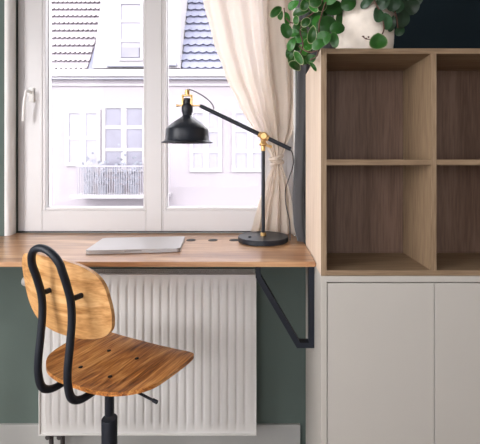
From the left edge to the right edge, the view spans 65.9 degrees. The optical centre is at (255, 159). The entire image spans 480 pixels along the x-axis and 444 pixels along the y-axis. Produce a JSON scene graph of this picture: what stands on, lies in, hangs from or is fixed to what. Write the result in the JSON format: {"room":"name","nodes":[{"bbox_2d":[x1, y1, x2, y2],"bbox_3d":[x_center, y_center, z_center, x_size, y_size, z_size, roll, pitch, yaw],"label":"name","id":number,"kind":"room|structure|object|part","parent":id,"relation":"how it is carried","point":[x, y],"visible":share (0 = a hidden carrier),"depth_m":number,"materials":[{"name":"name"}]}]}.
{"room":"office","nodes":[
{"label":"office","id":0,"kind":"room"},
{"bbox_2d":[0,0,479,443],"bbox_3d":[-0.150,-0.070,1.784,3.800,2.700,0.280,0,0,0],"label":"wall","id":1,"kind":"structure","parent":0,"point":[280,365],"depth_m":1.64,"materials":[{"name":"green paint"}]},
{"bbox_2d":[21,269,255,443],"bbox_3d":[-0.495,0.877,1.578,0.994,0.805,0.092,0,0,0],"label":"radiator","id":2,"kind":"object","parent":1,"relation":"attached to","point":[210,314],"visible":0.71,"depth_m":1.53,"materials":[{"name":"metal"}]},
{"bbox_2d":[92,269,254,272],"bbox_3d":[-0.450,0.482,1.582,0.891,0.013,0.054,0,0,0],"label":"grille","id":3,"kind":"object","parent":2,"relation":"attached to","point":[96,270],"depth_m":1.60,"materials":[{"name":"metal"}]},
{"bbox_2d":[4,0,294,235],"bbox_3d":[-0.471,-0.417,1.684,1.292,1.509,0.084,0,0,0],"label":"trim","id":4,"kind":"structure","parent":1,"relation":"attached to","point":[9,5],"depth_m":1.65,"materials":[{"name":"white paint"}]},
{"bbox_2d":[0,423,299,443],"bbox_3d":[-0.877,1.224,1.637,2.146,0.112,0.014,0,0,0],"label":"baseboard","id":5,"kind":"structure","parent":1,"relation":"attached to","point":[10,433],"depth_m":1.63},
{"bbox_2d":[17,0,291,232],"bbox_3d":[-0.471,-0.414,1.732,1.280,1.504,0.148,0,0,0],"label":"window","id":6,"kind":"structure","parent":1,"relation":"in","point":[36,214],"depth_m":1.71,"materials":[{"name":"white wood"}]},
{"bbox_3d":[-1.041,-0.254,1.686,0.027,0.159,0.055,0,0,9],"label":"handle","id":7,"kind":"part","parent":6,"relation":"part of","materials":[{"name":"white paint"}]},
{"bbox_3d":[-0.755,-0.395,1.744,0.636,1.449,0.064,0,0,0],"label":"sash","id":8,"kind":"part","parent":6,"relation":"part of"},
{"bbox_3d":[-0.148,-0.395,1.744,0.576,1.449,0.064,0,0,0],"label":"sash","id":9,"kind":"part","parent":6,"relation":"part of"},
{"bbox_2d":[0,233,315,347],"bbox_3d":[-0.874,0.490,1.472,2.147,0.307,0.494,0,0,0],"label":"desk","id":10,"kind":"object","parent":1,"relation":"attached to","point":[198,249],"visible":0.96,"depth_m":1.31,"materials":[{"name":"brown wood"}]},
{"bbox_2d":[86,236,184,253],"bbox_3d":[-0.455,0.330,1.443,0.334,0.014,0.216,0,0,-6],"label":"laptop","id":11,"kind":"object","parent":10,"relation":"on","point":[171,243],"visible":1,"depth_m":1.40,"materials":[{"name":"silver metal"}]},
{"bbox_2d":[161,89,293,246],"bbox_3d":[-0.118,0.021,1.545,0.552,0.634,0.213,0,0,0],"label":"desk lamp","id":12,"kind":"object","parent":10,"relation":"on","point":[186,129],"visible":1,"depth_m":1.53,"materials":[{"name":"black metal"}]},
{"bbox_3d":[-0.287,-0.164,1.545,0.213,0.185,0.213,0,0,0],"label":"lamp shade","id":13,"kind":"part","parent":12,"relation":"part of","materials":[{"name":"black metal"}]},
{"bbox_3d":[-0.232,-0.250,1.545,0.115,0.092,0.005,0,0,0],"label":"shade cord","id":14,"kind":"part","parent":12,"relation":"part of","materials":[{"name":"plastic"}]},
{"bbox_3d":[-0.044,-0.135,1.545,0.385,0.196,0.018,0,0,0],"label":"lamp arm","id":15,"kind":"part","parent":12,"relation":"part of"},
{"bbox_3d":[0.142,0.141,1.538,0.029,0.373,0.077,0,0,-13],"label":"lamp cord","id":16,"kind":"part","parent":12,"relation":"part of","materials":[{"name":"plastic"}]},
{"bbox_2d":[203,0,295,234],"bbox_3d":[-0.046,-0.418,1.667,0.492,1.496,0.085,0,0,1],"label":"curtain","id":17,"kind":"object","parent":1,"relation":"hanging from","point":[250,45],"visible":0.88,"depth_m":1.68,"materials":[{"name":"fabric"}]},
{"bbox_2d":[292,0,333,242],"bbox_3d":[0.242,-0.417,1.552,0.184,1.519,0.037,0,0,-8],"label":"curtain","id":18,"kind":"object","parent":1,"relation":"hanging from","point":[299,176],"visible":0.24,"depth_m":1.53,"materials":[{"name":"fabric"}]},
{"bbox_3d":[-0.150,1.330,-0.378,3.600,0.100,4.044,0,0,0],"label":"floor","id":19,"kind":"structure","parent":0,"visible":0},
{"bbox_2d":[22,244,193,443],"bbox_3d":[-0.440,0.748,1.153,0.561,1.062,0.536,0,0,24],"label":"swivel chair","id":20,"kind":"object","parent":19,"relation":"on","point":[69,298],"visible":1,"depth_m":1.03,"materials":[{"name":"orange wood"}]},
{"bbox_3d":[-0.516,0.438,1.035,0.134,0.441,0.198,0,0,24],"label":"frame","id":21,"kind":"part","parent":20,"relation":"part of","materials":[{"name":"black metal"}]},
{"bbox_3d":[-0.554,0.381,1.049,0.355,0.224,0.058,0,0,24],"label":"backrest","id":22,"kind":"part","parent":20,"relation":"part of","materials":[{"name":"brown wood"}]},
{"bbox_3d":[-0.444,0.625,1.148,0.443,0.025,0.284,0,0,24],"label":"seat","id":23,"kind":"part","parent":20,"relation":"part of","materials":[{"name":"orange wood"}]},
{"bbox_3d":[-0.350,0.678,1.081,0.167,0.015,0.010,0,0,31],"label":"tilt lever","id":24,"kind":"part","parent":20,"relation":"part of","materials":[{"name":"black metal"}]},
{"bbox_2d":[306,266,479,443],"bbox_3d":[0.550,0.819,1.315,0.700,0.922,0.351,0,0,0],"label":"base cabinet","id":25,"kind":"object","parent":19,"relation":"on","point":[392,359],"visible":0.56,"depth_m":1.14,"materials":[{"name":"paint"}]},
{"bbox_3d":[0.385,0.798,1.150,0.328,0.836,0.018,0,0,0],"label":"door","id":26,"kind":"part","parent":25,"relation":"part of","materials":[{"name":"white paint"}]},
{"bbox_2d":[306,48,479,275],"bbox_3d":[0.550,0.006,1.315,0.700,0.701,0.351,0,0,0],"label":"shelf unit","id":27,"kind":"object","parent":25,"relation":"on","point":[393,134],"visible":0.95,"depth_m":1.36,"materials":[{"name":"brown wood"}]},
{"bbox_3d":[0.209,0.006,1.316,0.016,0.701,0.350,0,0,0],"label":"panel","id":28,"kind":"part","parent":27,"relation":"part of","materials":[{"name":"brown wood"}]},
{"bbox_2d":[270,0,422,70],"bbox_3d":[0.294,-0.479,1.192,0.426,0.406,0.284,0,0,-30],"label":"potted plant","id":29,"kind":"object","parent":27,"relation":"on","point":[355,23],"visible":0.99,"depth_m":1.16,"materials":[{"name":"green plant"}]},
{"bbox_3d":[0.365,-0.447,1.250,0.208,0.204,0.208,0,0,0],"label":"pot","id":30,"kind":"part","parent":29,"relation":"part of","materials":[{"name":"ceramic"}]},
{"bbox_3d":[0.378,0.006,1.360,0.322,0.668,0.006,0,0,0],"label":"panel","id":31,"kind":"part","parent":27,"relation":"part of","materials":[{"name":"brown wood"}]},
{"bbox_3d":[0.378,0.007,1.248,0.322,0.017,0.217,0,0,0],"label":"shelf","id":32,"kind":"part","parent":27,"relation":"part of","materials":[{"name":"brown wood"}]},
{"bbox_3d":[0.550,-0.336,1.315,0.667,0.016,0.351,0,0,0],"label":"panel","id":33,"kind":"part","parent":27,"relation":"part of","materials":[{"name":"brown wood"}]},
{"bbox_3d":[0.550,0.348,1.315,0.667,0.016,0.351,0,0,0],"label":"panel","id":34,"kind":"part","parent":27,"relation":"part of","materials":[{"name":"brown wood"}]},
{"bbox_3d":[0.720,0.007,1.248,0.327,0.017,0.217,0,0,0],"label":"shelf","id":35,"kind":"part","parent":27,"relation":"part of","materials":[{"name":"brown wood"}]},
{"bbox_3d":[0.720,0.006,1.360,0.327,0.668,0.006,0,0,0],"label":"panel","id":36,"kind":"part","parent":27,"relation":"part of","materials":[{"name":"brown wood"}]},
{"bbox_3d":[0.716,0.798,1.150,0.329,0.836,0.018,0,0,0],"label":"door","id":37,"kind":"part","parent":25,"relation":"part of","materials":[{"name":"white paint"}]},
{"label":"outside","id":38,"kind":"structure","parent":0,"visible":0},
{"bbox_3d":[0.000,10.380,0.000,120.000,0.200,120.000,0,0,0],"label":"ground","id":39,"kind":"structure","parent":38,"visible":0},
{"bbox_2d":[51,0,260,205],"bbox_3d":[-2.876,0.830,17.500,33.297,18.900,9.000,0,0,0],"label":"apartment building","id":40,"kind":"structure","parent":39,"relation":"on","point":[97,45],"depth_m":14.00,"materials":[{"name":"white stone"}]},
{"bbox_3d":[-6.527,-0.832,13.988,1.060,1.854,0.016,0,0,0],"label":"pane","id":41,"kind":"part","parent":40,"relation":"part of","materials":[{"name":"white glass"}]},
{"bbox_2d":[81,152,95,193],"bbox_3d":[-6.106,0.459,13.546,0.537,1.519,0.496,0,0,40],"label":"shrub","id":42,"kind":"object","parent":40,"relation":"on","point":[87,157],"visible":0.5,"depth_m":13.50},
{"bbox_2d":[94,156,108,193],"bbox_3d":[-5.614,0.542,13.529,0.548,1.352,0.717,0,0,0],"label":"shrub","id":43,"kind":"object","parent":40,"relation":"on","point":[99,161],"visible":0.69,"depth_m":13.46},
{"bbox_3d":[-4.768,0.710,13.025,3.178,1.040,0.050,0,0,0],"label":"railing","id":44,"kind":"part","parent":40,"relation":"part of","materials":[{"name":"metal"}]},
{"bbox_2d":[111,144,127,193],"bbox_3d":[-4.987,0.309,13.520,0.604,1.819,0.714,0,0,0],"label":"shrub","id":45,"kind":"object","parent":40,"relation":"on","point":[121,159],"visible":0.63,"depth_m":13.45,"materials":[{"name":"grey plant"}]},
{"bbox_3d":[-4.985,-0.814,13.988,1.389,2.278,0.016,0,0,0],"label":"pane","id":46,"kind":"part","parent":40,"relation":"part of","materials":[{"name":"glass"}]},
{"bbox_3d":[-4.805,-3.557,13.920,1.589,0.114,0.160,0,0,0],"label":"dormer sill","id":47,"kind":"part","parent":40,"relation":"part of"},
{"bbox_3d":[-4.739,-4.049,13.945,0.662,0.378,0.050,0,0,0],"label":"pane","id":48,"kind":"part","parent":40,"relation":"part of","materials":[{"name":"white glass"}]},
{"bbox_3d":[-4.730,-4.862,13.988,0.726,2.051,0.016,0,0,0],"label":"pane","id":49,"kind":"part","parent":40,"relation":"part of","materials":[{"name":"white glass"}]},
{"bbox_2d":[129,156,141,193],"bbox_3d":[-4.462,0.529,13.569,0.461,1.379,0.537,0,0,0],"label":"shrub","id":50,"kind":"object","parent":40,"relation":"on","point":[133,157],"visible":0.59,"depth_m":13.46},
{"bbox_3d":[-2.876,-3.103,13.960,33.297,0.605,0.280,0,0,0],"label":"cornice","id":51,"kind":"part","parent":40,"relation":"part of","materials":[{"name":"white stone"}]},
{"bbox_3d":[-3.216,-3.595,13.920,0.454,0.114,0.160,0,0,0],"label":"dormer sill","id":52,"kind":"part","parent":40,"relation":"part of","materials":[{"name":"white"}]},
{"bbox_3d":[-1.892,-0.719,13.988,0.946,2.081,0.016,0,0,0],"label":"pane","id":53,"kind":"part","parent":40,"relation":"part of","materials":[{"name":"white glass"}]},
{"bbox_3d":[-0.227,-0.719,13.988,1.097,2.081,0.016,0,0,0],"label":"pane","id":54,"kind":"part","parent":40,"relation":"part of","materials":[{"name":"white glass"}]}
]}

